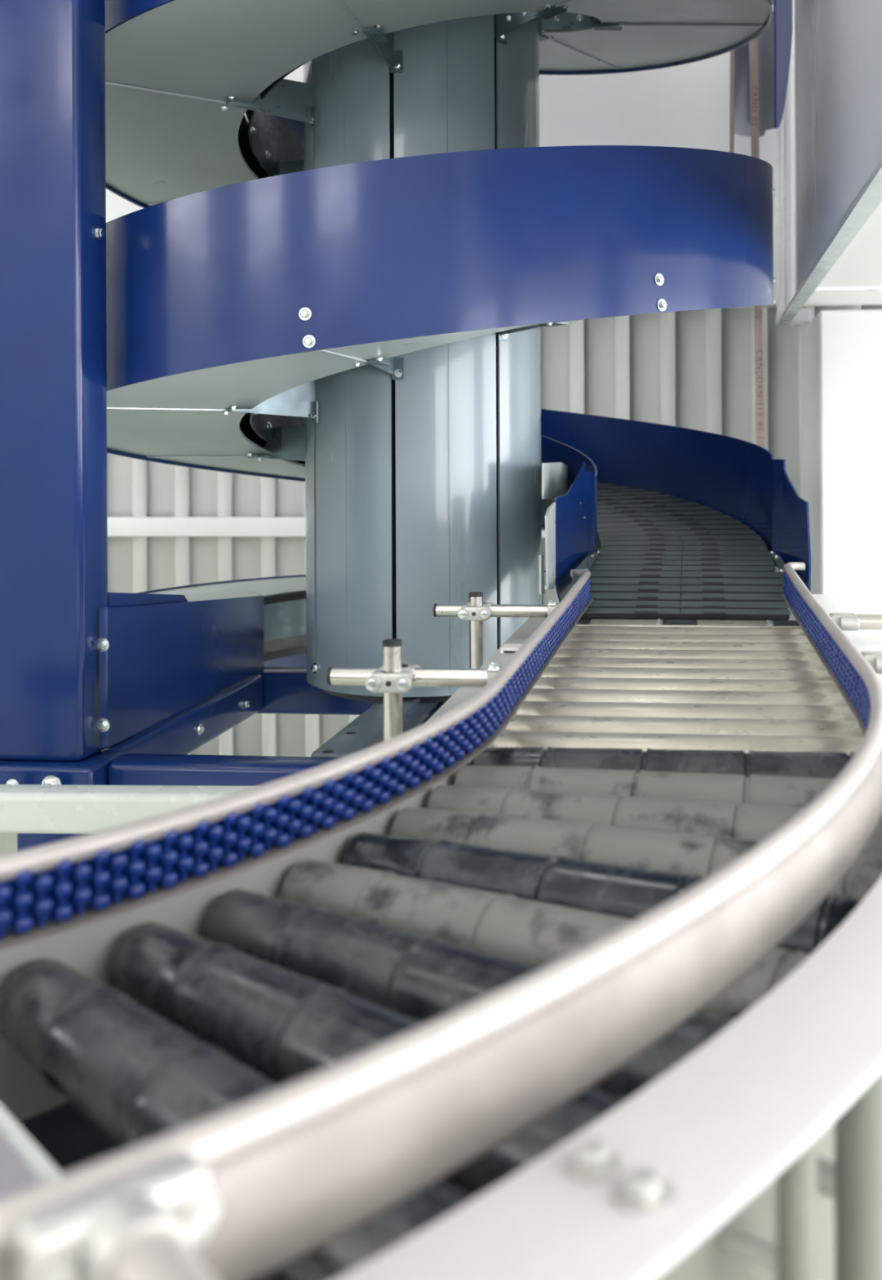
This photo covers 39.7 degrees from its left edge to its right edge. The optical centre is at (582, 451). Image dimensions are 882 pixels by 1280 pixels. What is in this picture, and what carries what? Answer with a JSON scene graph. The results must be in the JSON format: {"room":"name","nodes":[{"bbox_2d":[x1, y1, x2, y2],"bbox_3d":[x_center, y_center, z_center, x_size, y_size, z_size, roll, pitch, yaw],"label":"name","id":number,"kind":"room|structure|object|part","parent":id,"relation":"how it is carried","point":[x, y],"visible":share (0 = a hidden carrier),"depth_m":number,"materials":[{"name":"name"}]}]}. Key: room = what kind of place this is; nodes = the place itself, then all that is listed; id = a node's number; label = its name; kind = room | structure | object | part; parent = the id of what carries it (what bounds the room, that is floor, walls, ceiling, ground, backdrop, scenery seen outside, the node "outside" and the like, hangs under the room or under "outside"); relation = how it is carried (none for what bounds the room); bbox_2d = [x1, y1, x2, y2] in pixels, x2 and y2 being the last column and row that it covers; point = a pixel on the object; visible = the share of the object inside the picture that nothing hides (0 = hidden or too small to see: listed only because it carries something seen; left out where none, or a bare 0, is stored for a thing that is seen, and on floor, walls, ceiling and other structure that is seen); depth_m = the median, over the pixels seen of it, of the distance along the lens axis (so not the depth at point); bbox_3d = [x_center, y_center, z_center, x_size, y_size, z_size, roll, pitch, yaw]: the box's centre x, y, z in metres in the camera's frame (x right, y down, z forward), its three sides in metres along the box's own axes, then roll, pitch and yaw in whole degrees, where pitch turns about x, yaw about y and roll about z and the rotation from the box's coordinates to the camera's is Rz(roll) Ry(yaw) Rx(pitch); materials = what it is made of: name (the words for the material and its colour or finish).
{"room":"distribution center","nodes":[
{"label":"distribution center","id":0,"kind":"room"},
{"bbox_2d":[0,833,17,855],"bbox_3d":[-3.160,1.160,-0.975,11.700,0.090,10.650,0,0,5],"label":"floor","id":1,"kind":"structure","parent":0,"point":[8,842],"depth_m":3.40,"materials":[{"name":"green paint"}]},
{"bbox_2d":[0,784,256,834],"bbox_3d":[-0.613,0.772,1.593,0.805,0.662,0.054,0,0,5],"label":"crossbar","id":2,"kind":"object","parent":1,"relation":"on","point":[71,809],"visible":0.18,"depth_m":1.57,"materials":[{"name":"grey paint"}]},
{"bbox_2d":[0,0,445,851],"bbox_3d":[-0.510,-0.798,2.276,1.592,3.800,0.923,0,0,4],"label":"support frame","id":3,"kind":"object","parent":1,"relation":"on","point":[98,686],"visible":0.62,"depth_m":1.90,"materials":[{"name":"blue paint"}]},
{"bbox_3d":[-1.030,-1.102,1.963,0.481,3.186,0.096,0,0,5],"label":"post","id":4,"kind":"part","parent":3,"relation":"part of","materials":[{"name":"blue metal"}]},
{"bbox_3d":[-1.039,0.533,1.949,0.570,0.084,0.114,0,0,5],"label":"foot plate","id":5,"kind":"part","parent":3,"relation":"part of","materials":[{"name":"blue paint"}]},
{"bbox_3d":[-0.785,0.363,2.190,0.006,0.253,0.326,0,0,5],"label":"edge plate","id":6,"kind":"part","parent":3,"relation":"part of","materials":[{"name":"blue paint"}]},
{"bbox_3d":[-0.751,0.376,2.319,0.018,0.249,0.763,0,0,4],"label":"plate","id":7,"kind":"part","parent":3,"relation":"part of","materials":[{"name":"blue paint"}]},
{"bbox_2d":[134,570,555,667],"bbox_3d":[-0.573,0.453,2.980,1.322,0.250,0.606,0,0,-37],"label":"conveyor section","id":8,"kind":"object","parent":3,"relation":"attached to","point":[284,596],"visible":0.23,"depth_m":2.88,"materials":[{"name":"grey paint"}]},
{"bbox_2d":[148,572,555,601],"bbox_3d":[-0.571,0.337,3.007,1.321,0.009,0.547,0,0,-31],"label":"tray","id":9,"kind":"object","parent":8,"relation":"on","point":[284,588],"depth_m":2.91,"materials":[{"name":"grey paint"}]},
{"bbox_2d":[105,0,811,702],"bbox_3d":[-0.342,-1.024,2.615,1.511,3.048,1.502,0,0,0],"label":"conveyor","id":10,"kind":"object","parent":3,"relation":"on","point":[346,288],"visible":0.98,"depth_m":2.36,"materials":[{"name":"blue metal"}]},
{"bbox_3d":[-0.876,-0.641,2.528,0.429,0.098,0.683,0,0,0],"label":"underside panel","id":11,"kind":"part","parent":10,"relation":"part of","materials":[{"name":"grey paint"}]},
{"bbox_3d":[-0.873,-0.040,2.528,0.429,0.098,0.683,0,0,0],"label":"underside panel","id":12,"kind":"part","parent":10,"relation":"part of","materials":[{"name":"grey paint"}]},
{"bbox_3d":[-0.714,0.052,3.015,0.672,0.096,0.399,0,0,-43],"label":"underside panel","id":13,"kind":"part","parent":10,"relation":"part of","materials":[{"name":"grey paint"}]},
{"bbox_3d":[-0.625,-0.730,2.144,0.601,0.086,0.390,0,0,31],"label":"underside panel","id":14,"kind":"part","parent":10,"relation":"part of","materials":[{"name":"grey paint"}]},
{"bbox_3d":[-0.622,-0.126,2.144,0.601,0.086,0.390,0,0,31],"label":"underside panel","id":15,"kind":"part","parent":10,"relation":"part of","materials":[{"name":"grey paint"}]},
{"bbox_3d":[-0.578,-1.032,2.528,0.013,3.030,0.116,0,0,-21],"label":"column panel","id":16,"kind":"part","parent":10,"relation":"part of","materials":[{"name":"grey paint"}]},
{"bbox_3d":[-0.514,-1.033,2.433,0.100,3.030,0.011,0,0,42],"label":"column panel","id":17,"kind":"part","parent":10,"relation":"part of","materials":[{"name":"grey paint"}]},
{"bbox_3d":[-0.428,-1.033,2.383,0.100,3.030,0.011,0,0,19],"label":"column panel","id":18,"kind":"part","parent":10,"relation":"part of","materials":[{"name":"grey paint"}]},
{"bbox_3d":[-0.321,-1.034,2.373,0.103,3.030,0.018,0,0,0],"label":"column panel","id":19,"kind":"part","parent":10,"relation":"part of","materials":[{"name":"grey paint"}]},
{"bbox_3d":[-0.172,-0.211,2.096,0.619,0.088,0.392,0,0,-18],"label":"underside panel","id":20,"kind":"part","parent":10,"relation":"part of","materials":[{"name":"grey paint"}]},
{"bbox_3d":[-0.175,-0.812,2.096,0.619,0.088,0.392,0,0,-18],"label":"underside panel","id":21,"kind":"part","parent":10,"relation":"part of","materials":[{"name":"grey paint"}]},
{"bbox_3d":[-0.224,-1.034,2.403,0.103,3.030,0.011,0,0,-30],"label":"column panel","id":22,"kind":"part","parent":10,"relation":"part of","materials":[{"name":"grey paint"}]},
{"bbox_3d":[-0.143,-1.034,2.478,0.011,3.030,0.102,0,0,34],"label":"column panel","id":23,"kind":"part","parent":10,"relation":"part of","materials":[{"name":"grey paint"}]},
{"bbox_3d":[-0.105,-1.034,2.571,0.011,3.030,0.102,0,0,11],"label":"column panel","id":24,"kind":"part","parent":10,"relation":"part of","materials":[{"name":"grey paint"}]},
{"bbox_3d":[0.148,0.227,2.854,0.399,0.096,0.675,0,0,-26],"label":"underside panel","id":25,"kind":"part","parent":10,"relation":"part of","materials":[{"name":"blue paint"}]},
{"bbox_3d":[-0.227,-1.066,3.144,0.649,0.094,0.434,0,0,0],"label":"underside panel","id":26,"kind":"part","parent":10,"relation":"part of","materials":[{"name":"grey paint"}]},
{"bbox_3d":[0.008,0.247,2.403,0.002,0.073,0.289,0,0,11],"label":"splice plate","id":27,"kind":"part","parent":10,"relation":"part of","materials":[{"name":"metal"}]},
{"bbox_3d":[0.138,-0.980,2.869,0.395,0.091,0.637,0,0,-28],"label":"underside panel","id":28,"kind":"part","parent":10,"relation":"part of","materials":[{"name":"grey paint"}]},
{"bbox_3d":[0.159,-0.897,2.407,0.392,0.087,0.613,0,0,22],"label":"underside panel","id":29,"kind":"part","parent":10,"relation":"part of","materials":[{"name":"grey paint"}]},
{"bbox_3d":[0.390,0.245,2.368,0.002,0.073,0.289,0,0,2],"label":"splice plate","id":30,"kind":"part","parent":10,"relation":"part of","materials":[{"name":"metal"}]},
{"bbox_2d":[0,721,881,1279],"bbox_3d":[-0.263,0.675,0.616,0.746,0.852,1.764,0,0,43],"label":"conveyor","id":31,"kind":"object","parent":1,"relation":"on","point":[744,1142],"visible":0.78,"depth_m":0.66,"materials":[{"name":"silver metal"}]},
{"bbox_3d":[-0.298,0.316,0.467,0.182,0.030,0.425,0,0,-40],"label":"plate","id":32,"kind":"part","parent":31,"relation":"part of","materials":[{"name":"grey paint"}]},
{"bbox_2d":[13,1151,219,1279],"bbox_3d":[-0.038,0.405,0.234,0.076,0.510,0.305,0,0,-40],"label":"support","id":33,"kind":"object","parent":31,"relation":"attached to","point":[148,1222],"visible":1,"depth_m":0.33,"materials":[{"name":"silver metal"}]},
{"bbox_3d":[-0.441,0.387,0.792,0.247,0.203,1.136,0,0,43],"label":"frame","id":34,"kind":"part","parent":31,"relation":"part of","materials":[{"name":"beige metal"}]},
{"bbox_2d":[0,568,593,950],"bbox_3d":[-0.226,0.251,1.277,0.401,0.055,2.035,0,0,23],"label":"rail","id":35,"kind":"object","parent":31,"relation":"attached to","point":[53,888],"visible":1,"depth_m":0.81,"materials":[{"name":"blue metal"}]},
{"bbox_2d":[0,561,881,1279],"bbox_3d":[0.029,0.233,1.020,0.498,0.059,2.459,0,0,28],"label":"rail","id":36,"kind":"object","parent":31,"relation":"attached to","point":[293,1168],"visible":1,"depth_m":0.45,"materials":[{"name":"silver metal"}]},
{"bbox_3d":[-0.129,0.278,0.487,0.371,0.045,1.764,0,0,44],"label":"frame","id":37,"kind":"part","parent":31,"relation":"part of","materials":[{"name":"silver metal"}]},
{"bbox_2d":[426,594,881,755],"bbox_3d":[0.154,0.677,1.704,0.550,0.845,0.923,0,0,5],"label":"conveyor","id":38,"kind":"object","parent":1,"relation":"on","point":[745,686],"depth_m":1.52,"materials":[{"name":"silver metal"}]},
{"bbox_2d":[326,638,502,741],"bbox_3d":[-0.177,0.303,1.296,0.198,0.205,0.076,0,0,0],"label":"support","id":39,"kind":"object","parent":38,"relation":"attached to","point":[394,678],"visible":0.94,"depth_m":1.28,"materials":[{"name":"silver metal"}]},
{"bbox_3d":[-0.202,0.306,1.284,0.020,0.199,0.020,0,0,0],"label":"post","id":40,"kind":"part","parent":39,"relation":"part of","materials":[{"name":"silver metal"}]},
{"bbox_3d":[-0.096,0.385,1.726,0.051,0.203,0.923,0,0,5],"label":"frame","id":41,"kind":"part","parent":38,"relation":"part of","materials":[{"name":"beige metal"}]},
{"bbox_2d":[433,591,558,668],"bbox_3d":[-0.128,0.309,1.827,0.198,0.194,0.076,0,0,0],"label":"support","id":42,"kind":"object","parent":38,"relation":"attached to","point":[476,611],"visible":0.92,"depth_m":1.81,"materials":[{"name":"silver metal"}]},
{"bbox_3d":[-0.160,0.312,1.815,0.020,0.188,0.020,0,0,0],"label":"post","id":43,"kind":"part","parent":42,"relation":"part of","materials":[{"name":"silver metal"}]},
{"bbox_3d":[-0.095,0.300,1.714,0.039,0.048,0.036,0,0,5],"label":"channel bracket","id":44,"kind":"part","parent":38,"relation":"part of","materials":[{"name":"silver metal"}]},
{"bbox_3d":[0.184,0.309,2.120,0.420,0.017,0.069,0,0,5],"label":"transfer plate","id":45,"kind":"part","parent":38,"relation":"part of","materials":[{"name":"silver metal"}]},
{"bbox_3d":[0.392,0.276,1.681,0.067,0.045,0.923,0,0,5],"label":"frame","id":46,"kind":"part","parent":38,"relation":"part of","materials":[{"name":"silver metal"}]},
{"bbox_2d":[829,613,881,631],"bbox_3d":[0.483,0.320,1.515,0.318,0.315,0.187,0,0,0],"label":"support","id":47,"kind":"object","parent":38,"relation":"attached to","point":[846,621],"visible":0.82,"depth_m":1.57,"materials":[{"name":"silver metal"}]},
{"bbox_2d":[861,650,881,674],"bbox_3d":[0.455,0.320,1.268,0.317,0.315,0.051,0,0,4],"label":"support","id":48,"kind":"object","parent":38,"relation":"attached to","point":[874,659],"visible":0.64,"depth_m":1.26,"materials":[{"name":"silver metal"}]},
{"bbox_2d":[749,37,764,448],"bbox_3d":[0.511,-0.112,3.469,0.055,2.420,0.009,0,0,0],"label":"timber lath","id":49,"kind":"object","parent":1,"relation":"on","point":[753,55],"visible":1,"depth_m":3.46,"materials":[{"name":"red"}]},
{"bbox_2d":[800,309,881,613],"bbox_3d":[1.300,0.351,3.548,1.245,1.486,0.603,0,0,5],"label":"pier","id":50,"kind":"object","parent":1,"relation":"on","point":[842,350],"visible":0.49,"depth_m":3.30,"materials":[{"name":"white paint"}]},
{"bbox_2d":[776,308,811,325],"bbox_3d":[0.653,-0.416,3.735,0.102,0.045,0.084,0,0,5],"label":"shelf","id":51,"kind":"object","parent":50,"relation":"on","point":[803,317],"visible":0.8,"depth_m":3.69,"materials":[{"name":"grey metal"}]},
{"bbox_2d":[776,111,785,326],"bbox_3d":[0.613,-2.148,3.765,0.027,3.510,0.027,0,0,0],"label":"riser pipe","id":52,"kind":"object","parent":51,"relation":"on","point":[780,131],"visible":0.57,"depth_m":3.75,"materials":[{"name":"white metal"}]},
{"bbox_2d":[784,0,794,326],"bbox_3d":[0.637,-2.148,3.765,0.033,3.510,0.033,0,0,0],"label":"riser pipe","id":53,"kind":"object","parent":51,"relation":"on","point":[788,108],"visible":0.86,"depth_m":3.75,"materials":[{"name":"white metal"}]},
{"bbox_2d":[777,0,881,325],"bbox_3d":[1.044,-1.545,2.138,1.208,2.320,2.952,0,0,5],"label":"panel","id":54,"kind":"object","parent":50,"relation":"on","point":[838,43],"visible":1,"depth_m":2.28,"materials":[{"name":"metal"}]},
{"bbox_2d":[106,304,881,756],"bbox_3d":[-2.686,-1.387,4.224,11.708,5.000,0.026,0,0,5],"label":"wall","id":55,"kind":"structure","parent":0,"point":[690,369],"depth_m":3.98,"materials":[{"name":"white metal"}]},
{"bbox_2d":[107,516,545,537],"bbox_3d":[-2.686,0.259,4.187,11.700,0.064,0.066,0,0,5],"label":"horizontal rail","id":56,"kind":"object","parent":55,"relation":"attached to","point":[148,526],"depth_m":4.02,"materials":[{"name":"white metal"}]},
{"bbox_2d":[106,0,819,308],"bbox_3d":[-3.885,-2.164,4.288,9.315,3.435,0.084,0,0,5],"label":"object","id":57,"kind":"structure","parent":55,"relation":"attached to","point":[687,105],"depth_m":3.87,"materials":[{"name":"white"}]},
{"bbox_2d":[729,0,792,152],"bbox_3d":[0.522,-1.213,3.567,0.148,0.700,0.188,0,0,28],"label":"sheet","id":58,"kind":"object","parent":55,"relation":"attached to","point":[775,43],"visible":0.77,"depth_m":3.61,"materials":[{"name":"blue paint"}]}
]}

